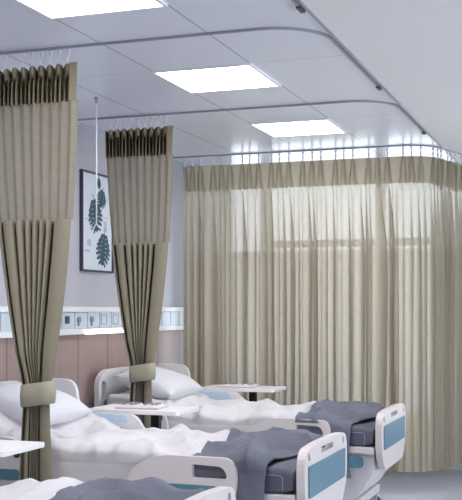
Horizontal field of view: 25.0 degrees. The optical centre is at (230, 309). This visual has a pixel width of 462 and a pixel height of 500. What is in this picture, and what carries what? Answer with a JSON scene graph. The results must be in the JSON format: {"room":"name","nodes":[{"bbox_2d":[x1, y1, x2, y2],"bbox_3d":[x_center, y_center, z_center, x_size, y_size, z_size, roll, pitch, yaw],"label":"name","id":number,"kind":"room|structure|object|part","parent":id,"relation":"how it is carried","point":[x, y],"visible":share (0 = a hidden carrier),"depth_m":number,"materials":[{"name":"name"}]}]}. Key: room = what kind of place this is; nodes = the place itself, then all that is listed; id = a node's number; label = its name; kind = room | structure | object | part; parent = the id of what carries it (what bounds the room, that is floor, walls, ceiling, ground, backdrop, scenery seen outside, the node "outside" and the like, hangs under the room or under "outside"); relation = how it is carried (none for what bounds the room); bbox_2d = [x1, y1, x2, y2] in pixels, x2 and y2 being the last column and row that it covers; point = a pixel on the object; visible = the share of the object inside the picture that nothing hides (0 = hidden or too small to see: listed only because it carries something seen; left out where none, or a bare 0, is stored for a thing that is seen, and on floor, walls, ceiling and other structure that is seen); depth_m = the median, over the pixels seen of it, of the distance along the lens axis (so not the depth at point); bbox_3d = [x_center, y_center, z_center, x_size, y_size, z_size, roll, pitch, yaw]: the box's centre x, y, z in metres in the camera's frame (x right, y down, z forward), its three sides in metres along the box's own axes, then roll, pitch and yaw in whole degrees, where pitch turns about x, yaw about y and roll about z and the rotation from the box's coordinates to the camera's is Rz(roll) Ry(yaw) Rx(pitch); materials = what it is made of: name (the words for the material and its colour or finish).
{"room":"hospital room","nodes":[
{"label":"hospital room","id":0,"kind":"room"},
{"bbox_2d":[0,125,193,306],"bbox_3d":[-2.118,0.080,5.367,0.120,2.960,11.900,0,0,20],"label":"wall","id":1,"kind":"structure","parent":0,"point":[83,288],"depth_m":8.21,"materials":[{"name":"grey paint"}]},
{"bbox_2d":[0,330,182,407],"bbox_3d":[-2.052,0.823,5.343,0.020,1.275,11.900,0,0,20],"label":"wainscoting","id":2,"kind":"structure","parent":1,"relation":"attached to","point":[79,358],"depth_m":8.01,"materials":[{"name":"brown wood"}]},
{"bbox_2d":[0,306,182,337],"bbox_3d":[-1.254,0.080,7.501,0.082,0.210,6.900,0,0,20],"label":"panel","id":3,"kind":"object","parent":1,"relation":"attached to","point":[75,320],"visible":0.49,"depth_m":8.02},
{"bbox_2d":[65,316,69,323],"bbox_3d":[-1.201,0.072,7.628,0.007,0.055,0.065,0,0,20],"label":"socket","id":4,"kind":"object","parent":3,"relation":"attached to","point":[67,318],"depth_m":7.62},
{"bbox_3d":[-1.264,-0.005,7.504,0.060,0.040,6.900,0,0,20],"label":"moulding","id":5,"kind":"part","parent":3,"relation":"part of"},
{"bbox_3d":[-1.264,0.163,7.504,0.060,0.045,6.900,0,0,20],"label":"moulding","id":6,"kind":"part","parent":3,"relation":"part of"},
{"bbox_2d":[85,329,122,333],"bbox_3d":[-0.976,0.168,8.209,0.032,0.032,0.720,0,0,20],"label":"reading lamp","id":7,"kind":"object","parent":3,"relation":"attached to","point":[87,331],"depth_m":8.11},
{"bbox_2d":[80,169,113,272],"bbox_3d":[-1.049,-0.684,8.160,0.026,0.775,0.540,0,0,20],"label":"framed print","id":8,"kind":"object","parent":1,"relation":"attached to","point":[96,255],"visible":0.99,"depth_m":8.12,"materials":[{"name":"paper"}]},
{"bbox_2d":[0,0,461,165],"bbox_3d":[0.828,-1.450,4.322,6.430,0.100,12.200,0,0,20],"label":"ceiling","id":9,"kind":"structure","parent":0,"point":[309,67],"depth_m":6.00,"materials":[{"name":"paint"}]},
{"bbox_2d":[14,0,167,19],"bbox_3d":[-0.678,-1.394,4.580,0.610,0.012,0.610,0,0,20],"label":"recessed light","id":10,"kind":"object","parent":9,"relation":"in","point":[51,9],"visible":1,"depth_m":4.77,"materials":[{"name":"white plastic"}]},
{"bbox_2d":[89,97,103,227],"bbox_3d":[-0.884,-0.969,6.839,0.107,0.863,0.028,0,0,20],"label":"hanger","id":11,"kind":"object","parent":9,"relation":"hanging from","point":[95,98],"visible":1,"depth_m":6.83,"materials":[{"name":"grey metal"}]},
{"bbox_3d":[-0.884,-0.965,6.839,0.009,0.810,0.009,0,0,-3],"label":"rod","id":12,"kind":"part","parent":11,"relation":"part of","materials":[{"name":"white metal"}]},
{"bbox_2d":[0,27,381,89],"bbox_3d":[-0.318,-1.390,5.619,2.884,0.020,1.207,0,0,-13],"label":"track","id":13,"kind":"object","parent":9,"relation":"attached to","point":[329,37],"visible":1,"depth_m":5.37,"materials":[{"name":"grey metal"}]},
{"bbox_2d":[0,49,77,481],"bbox_3d":[-1.065,-0.021,5.611,0.579,2.722,0.196,0,0,20],"label":"privacy curtain","id":14,"kind":"object","parent":13,"relation":"hanging from","point":[39,109],"visible":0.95,"depth_m":5.55,"materials":[{"name":"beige fabric"}]},
{"bbox_2d":[0,219,70,481],"bbox_3d":[-1.052,0.430,5.619,0.493,1.820,0.172,0,0,20],"label":"drape","id":15,"kind":"object","parent":14,"relation":"hanging from","point":[34,252],"depth_m":5.54,"materials":[{"name":"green fabric"}]},
{"bbox_3d":[-1.058,-0.792,5.564,0.524,0.625,0.019,0,0,20],"label":"panel","id":16,"kind":"part","parent":14,"relation":"part of","materials":[{"name":"beige fabric"}]},
{"bbox_2d":[152,63,280,92],"bbox_3d":[-0.076,-1.394,6.277,0.610,0.012,0.610,0,0,20],"label":"recessed light","id":17,"kind":"object","parent":9,"relation":"in","point":[241,76],"visible":1,"depth_m":6.25,"materials":[{"name":"white plastic"}]},
{"bbox_2d":[77,100,425,134],"bbox_3d":[0.261,-1.390,7.386,2.805,0.020,1.119,0,0,-11],"label":"track","id":18,"kind":"object","parent":9,"relation":"attached to","point":[350,101],"visible":0.96,"depth_m":7.24,"materials":[{"name":"grey metal"}]},
{"bbox_2d":[105,116,172,427],"bbox_3d":[-0.667,-0.021,7.496,0.579,2.722,0.196,0,0,20],"label":"privacy curtain","id":19,"kind":"object","parent":18,"relation":"hanging from","point":[139,162],"visible":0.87,"depth_m":7.44,"materials":[{"name":"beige fabric"}]},
{"bbox_2d":[111,242,167,427],"bbox_3d":[-0.653,0.430,7.504,0.493,1.820,0.172,0,0,20],"label":"drape","id":20,"kind":"object","parent":19,"relation":"hanging from","point":[140,268],"depth_m":7.43,"materials":[{"name":"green fabric"}]},
{"bbox_3d":[-0.659,-0.792,7.450,0.524,0.625,0.019,0,0,20],"label":"panel","id":21,"kind":"part","parent":19,"relation":"part of","materials":[{"name":"beige fabric"}]},
{"bbox_2d":[249,118,347,136],"bbox_3d":[0.526,-1.394,7.973,0.610,0.012,0.610,0,0,20],"label":"recessed light","id":22,"kind":"object","parent":9,"relation":"in","point":[321,126],"visible":1,"depth_m":7.93,"materials":[{"name":"white plastic"}]},
{"bbox_2d":[291,0,305,12],"bbox_3d":[-0.905,-1.390,3.786,2.997,0.020,1.315,0,0,-17],"label":"track","id":23,"kind":"object","parent":9,"relation":"attached to","point":[299,7],"visible":1,"depth_m":4.76,"materials":[{"name":"grey metal"}]},
{"bbox_2d":[173,145,461,158],"bbox_3d":[1.009,-1.394,9.232,3.042,0.012,0.976,0,0,-7],"label":"track","id":24,"kind":"object","parent":9,"relation":"attached to","point":[390,145],"visible":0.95,"depth_m":9.11,"materials":[{"name":"grey metal"}]},
{"bbox_2d":[183,146,461,471],"bbox_3d":[1.087,-0.007,9.222,2.950,2.754,0.994,0,0,-8],"label":"curtain","id":25,"kind":"object","parent":24,"relation":"hanging from","point":[338,280],"visible":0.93,"depth_m":9.05,"materials":[{"name":"beige fabric"}]},
{"bbox_3d":[1.089,-0.800,9.219,2.946,0.560,0.987,0,0,-8],"label":"panel","id":26,"kind":"part","parent":25,"relation":"part of","materials":[{"name":"beige fabric"}]},
{"bbox_2d":[183,248,461,471],"bbox_3d":[1.092,0.425,9.217,2.948,1.890,0.988,0,0,-8],"label":"drape","id":27,"kind":"object","parent":25,"relation":"hanging from","point":[383,326],"depth_m":9.03,"materials":[{"name":"beige fabric"}]},
{"bbox_2d":[296,0,456,162],"bbox_3d":[0.248,-1.395,4.528,0.012,0.010,11.900,0,0,20],"label":"trim","id":28,"kind":"structure","parent":9,"relation":"attached to","point":[300,2],"depth_m":5.92,"materials":[{"name":"grey metal"}]},
{"bbox_2d":[375,469,461,499],"bbox_3d":[0.828,1.610,4.322,6.430,0.100,12.200,0,0,20],"label":"floor","id":29,"kind":"structure","parent":0,"point":[442,484],"depth_m":9.24,"materials":[{"name":"grey plastic"}]},
{"bbox_2d":[0,440,43,456],"bbox_3d":[-1.294,1.107,5.085,0.660,0.904,0.400,0,0,20],"label":"table","id":30,"kind":"object","parent":29,"relation":"on","point":[7,447],"visible":1,"depth_m":5.03,"materials":[{"name":"white plastic"}]},
{"bbox_2d":[89,404,198,428],"bbox_3d":[-0.585,1.107,6.966,0.660,0.904,0.400,0,0,20],"label":"table","id":31,"kind":"object","parent":29,"relation":"on","point":[170,410],"visible":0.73,"depth_m":6.85,"materials":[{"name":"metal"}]},
{"bbox_2d":[115,402,167,409],"bbox_3d":[-0.596,0.638,6.949,0.300,0.032,0.210,0,0,16],"label":"magazine","id":32,"kind":"object","parent":31,"relation":"on","point":[128,405],"visible":1,"depth_m":6.88,"materials":[{"name":"white paper"}]},
{"bbox_2d":[122,402,160,404],"bbox_3d":[-0.596,0.625,6.949,0.250,0.007,0.140,0,0,16],"label":"print","id":33,"kind":"object","parent":32,"relation":"on","point":[128,403],"depth_m":6.94},
{"bbox_2d":[0,378,346,499],"bbox_3d":[-0.504,1.005,6.133,2.219,1.107,1.099,0,0,20],"label":"hospital bed","id":34,"kind":"object","parent":29,"relation":"on","point":[318,472],"visible":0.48,"depth_m":5.51,"materials":[{"name":"white plastic"}]},
{"bbox_3d":[-1.335,0.920,5.869,0.340,0.060,0.046,0,0,20],"label":"inset panel","id":35,"kind":"part","parent":34,"relation":"part of","materials":[{"name":"blue plastic"}]},
{"bbox_3d":[-1.373,0.838,5.882,0.519,0.284,0.034,0,0,20],"label":"head rail","id":36,"kind":"part","parent":34,"relation":"part of","materials":[{"name":"white plastic"}]},
{"bbox_3d":[-1.532,0.770,6.496,0.040,0.620,0.948,0,0,20],"label":"headboard","id":37,"kind":"part","parent":34,"relation":"part of","materials":[{"name":"white plastic"}]},
{"bbox_3d":[-0.918,0.705,6.835,0.816,0.507,0.034,0,0,20],"label":"head rail","id":38,"kind":"part","parent":34,"relation":"part of","materials":[{"name":"white plastic"}]},
{"bbox_3d":[-0.825,0.705,6.802,0.350,0.050,0.046,0,0,20],"label":"inset panel","id":39,"kind":"part","parent":34,"relation":"part of","materials":[{"name":"blue plastic"}]},
{"bbox_2d":[0,411,229,485],"bbox_3d":[-0.721,0.857,6.217,1.536,0.544,1.085,0,0,20],"label":"duvet","id":40,"kind":"object","parent":34,"relation":"on","point":[88,447],"visible":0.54,"depth_m":5.78,"materials":[{"name":"white fabric"}]},
{"bbox_2d":[0,383,92,425],"bbox_3d":[-1.228,0.582,6.409,0.481,0.250,0.720,0,0,20],"label":"pillow","id":41,"kind":"object","parent":40,"relation":"on","point":[66,408],"visible":0.46,"depth_m":6.28,"materials":[{"name":"white fabric"}]},
{"bbox_3d":[-0.263,0.913,5.489,0.623,0.294,0.034,0,0,20],"label":"foot rail","id":42,"kind":"part","parent":34,"relation":"part of","materials":[{"name":"white plastic"}]},
{"bbox_3d":[-0.267,0.960,5.470,0.420,0.090,0.005,0,0,20],"label":"inset panel","id":43,"kind":"part","parent":34,"relation":"part of","materials":[{"name":"blue plastic"}]},
{"bbox_2d":[192,427,324,499],"bbox_3d":[0.161,0.934,5.897,0.597,0.471,1.130,0,0,20],"label":"blanket","id":44,"kind":"object","parent":34,"relation":"on","point":[251,453],"visible":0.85,"depth_m":5.53,"materials":[{"name":"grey fabric"}]},
{"bbox_3d":[-0.504,0.980,6.131,2.090,0.050,0.930,0,0,20],"label":"bed frame","id":45,"kind":"part","parent":34,"relation":"part of","materials":[{"name":"white plastic"}]},
{"bbox_3d":[-0.507,0.812,6.132,2.075,0.286,0.910,0,0,20],"label":"mattress","id":46,"kind":"part","parent":34,"relation":"part of","materials":[{"name":"fabric"}]},
{"bbox_3d":[0.514,0.920,5.770,0.045,0.420,0.940,0,0,20],"label":"footboard","id":47,"kind":"part","parent":34,"relation":"part of","materials":[{"name":"white plastic"}]},
{"bbox_3d":[0.538,0.896,5.762,0.006,0.168,0.809,0,0,20],"label":"inset panel","id":48,"kind":"part","parent":34,"relation":"part of","materials":[{"name":"blue plastic"}]},
{"bbox_2d":[185,486,235,499],"bbox_3d":[-1.173,1.005,4.248,2.219,1.107,1.099,0,0,20],"label":"hospital bed","id":49,"kind":"object","parent":29,"relation":"on","point":[220,492],"visible":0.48,"depth_m":4.12,"materials":[{"name":"white plastic"}]},
{"bbox_2d":[0,477,83,499],"bbox_3d":[-1.385,0.852,4.325,1.561,0.555,1.095,0,0,20],"label":"duvet","id":50,"kind":"object","parent":49,"relation":"on","point":[26,489],"visible":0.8,"depth_m":4.33,"materials":[{"name":"white fabric"}]},
{"bbox_2d":[49,477,205,499],"bbox_3d":[-0.507,0.930,4.010,0.624,0.478,1.136,0,0,20],"label":"blanket","id":51,"kind":"object","parent":49,"relation":"on","point":[105,488],"visible":0.96,"depth_m":4.33,"materials":[{"name":"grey fabric"}]},
{"bbox_2d":[202,385,285,401],"bbox_3d":[0.103,1.107,8.845,0.660,0.904,0.400,0,0,20],"label":"table","id":52,"kind":"object","parent":29,"relation":"on","point":[252,391],"visible":0.33,"depth_m":8.70,"materials":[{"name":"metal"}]},
{"bbox_2d":[219,382,258,387],"bbox_3d":[0.071,0.638,8.845,0.300,0.032,0.210,0,0,16],"label":"magazine","id":53,"kind":"object","parent":52,"relation":"on","point":[230,384],"visible":1,"depth_m":8.77,"materials":[{"name":"white paper"}]},
{"bbox_2d":[224,382,254,384],"bbox_3d":[0.071,0.625,8.845,0.250,0.007,0.140,0,0,16],"label":"print","id":54,"kind":"object","parent":53,"relation":"on","point":[230,383],"depth_m":8.81},
{"bbox_2d":[94,363,405,499],"bbox_3d":[0.161,1.005,8.008,2.219,1.107,1.099,0,0,20],"label":"hospital bed","id":55,"kind":"object","parent":29,"relation":"on","point":[376,444],"visible":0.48,"depth_m":7.41,"materials":[{"name":"white plastic"}]},
{"bbox_3d":[-0.866,0.770,8.371,0.040,0.620,0.948,0,0,20],"label":"headboard","id":56,"kind":"part","parent":55,"relation":"part of","materials":[{"name":"white plastic"}]},
{"bbox_3d":[-0.708,0.838,7.758,0.519,0.284,0.034,0,0,20],"label":"head rail","id":57,"kind":"part","parent":55,"relation":"part of","materials":[{"name":"white plastic"}]},
{"bbox_3d":[-0.253,0.705,8.711,0.816,0.507,0.034,0,0,20],"label":"head rail","id":58,"kind":"part","parent":55,"relation":"part of","materials":[{"name":"white plastic"}]},
{"bbox_2d":[107,389,316,432],"bbox_3d":[-0.050,0.851,8.084,1.551,0.556,1.080,0,0,20],"label":"duvet","id":59,"kind":"object","parent":55,"relation":"on","point":[213,416],"visible":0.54,"depth_m":7.72,"materials":[{"name":"white fabric"}]},
{"bbox_2d":[114,367,204,398],"bbox_3d":[-0.563,0.582,8.285,0.481,0.250,0.720,0,0,20],"label":"pillow","id":60,"kind":"object","parent":59,"relation":"on","point":[167,384],"visible":0.59,"depth_m":8.06,"materials":[{"name":"white fabric"}]},
{"bbox_3d":[-0.160,0.705,8.678,0.350,0.050,0.046,0,0,20],"label":"inset panel","id":61,"kind":"part","parent":55,"relation":"part of","materials":[{"name":"blue plastic"}]},
{"bbox_3d":[0.159,0.812,8.008,2.075,0.286,0.910,0,0,20],"label":"mattress","id":62,"kind":"part","parent":55,"relation":"part of","materials":[{"name":"fabric"}]},
{"bbox_3d":[0.403,0.913,7.364,0.623,0.294,0.034,0,0,20],"label":"foot rail","id":63,"kind":"part","parent":55,"relation":"part of","materials":[{"name":"white plastic"}]},
{"bbox_2d":[295,399,391,477],"bbox_3d":[0.837,0.930,7.767,0.585,0.479,1.119,0,0,20],"label":"blanket","id":64,"kind":"object","parent":55,"relation":"on","point":[340,416],"visible":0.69,"depth_m":7.53,"materials":[{"name":"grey fabric"}]},
{"bbox_3d":[0.161,0.980,8.007,2.090,0.050,0.930,0,0,20],"label":"bed frame","id":65,"kind":"part","parent":55,"relation":"part of","materials":[{"name":"white plastic"}]},
{"bbox_3d":[1.179,0.920,7.646,0.045,0.420,0.940,0,0,20],"label":"footboard","id":66,"kind":"part","parent":55,"relation":"part of","materials":[{"name":"white plastic"}]},
{"bbox_3d":[1.203,0.896,7.637,0.006,0.168,0.809,0,0,20],"label":"inset panel","id":67,"kind":"part","parent":55,"relation":"part of","materials":[{"name":"blue plastic"}]},
{"bbox_2d":[445,464,461,469],"bbox_3d":[2.837,0.080,9.986,6.370,2.960,0.120,0,0,20],"label":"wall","id":68,"kind":"structure","parent":0,"point":[456,467],"depth_m":10.15,"materials":[{"name":"white paint"}]}
]}

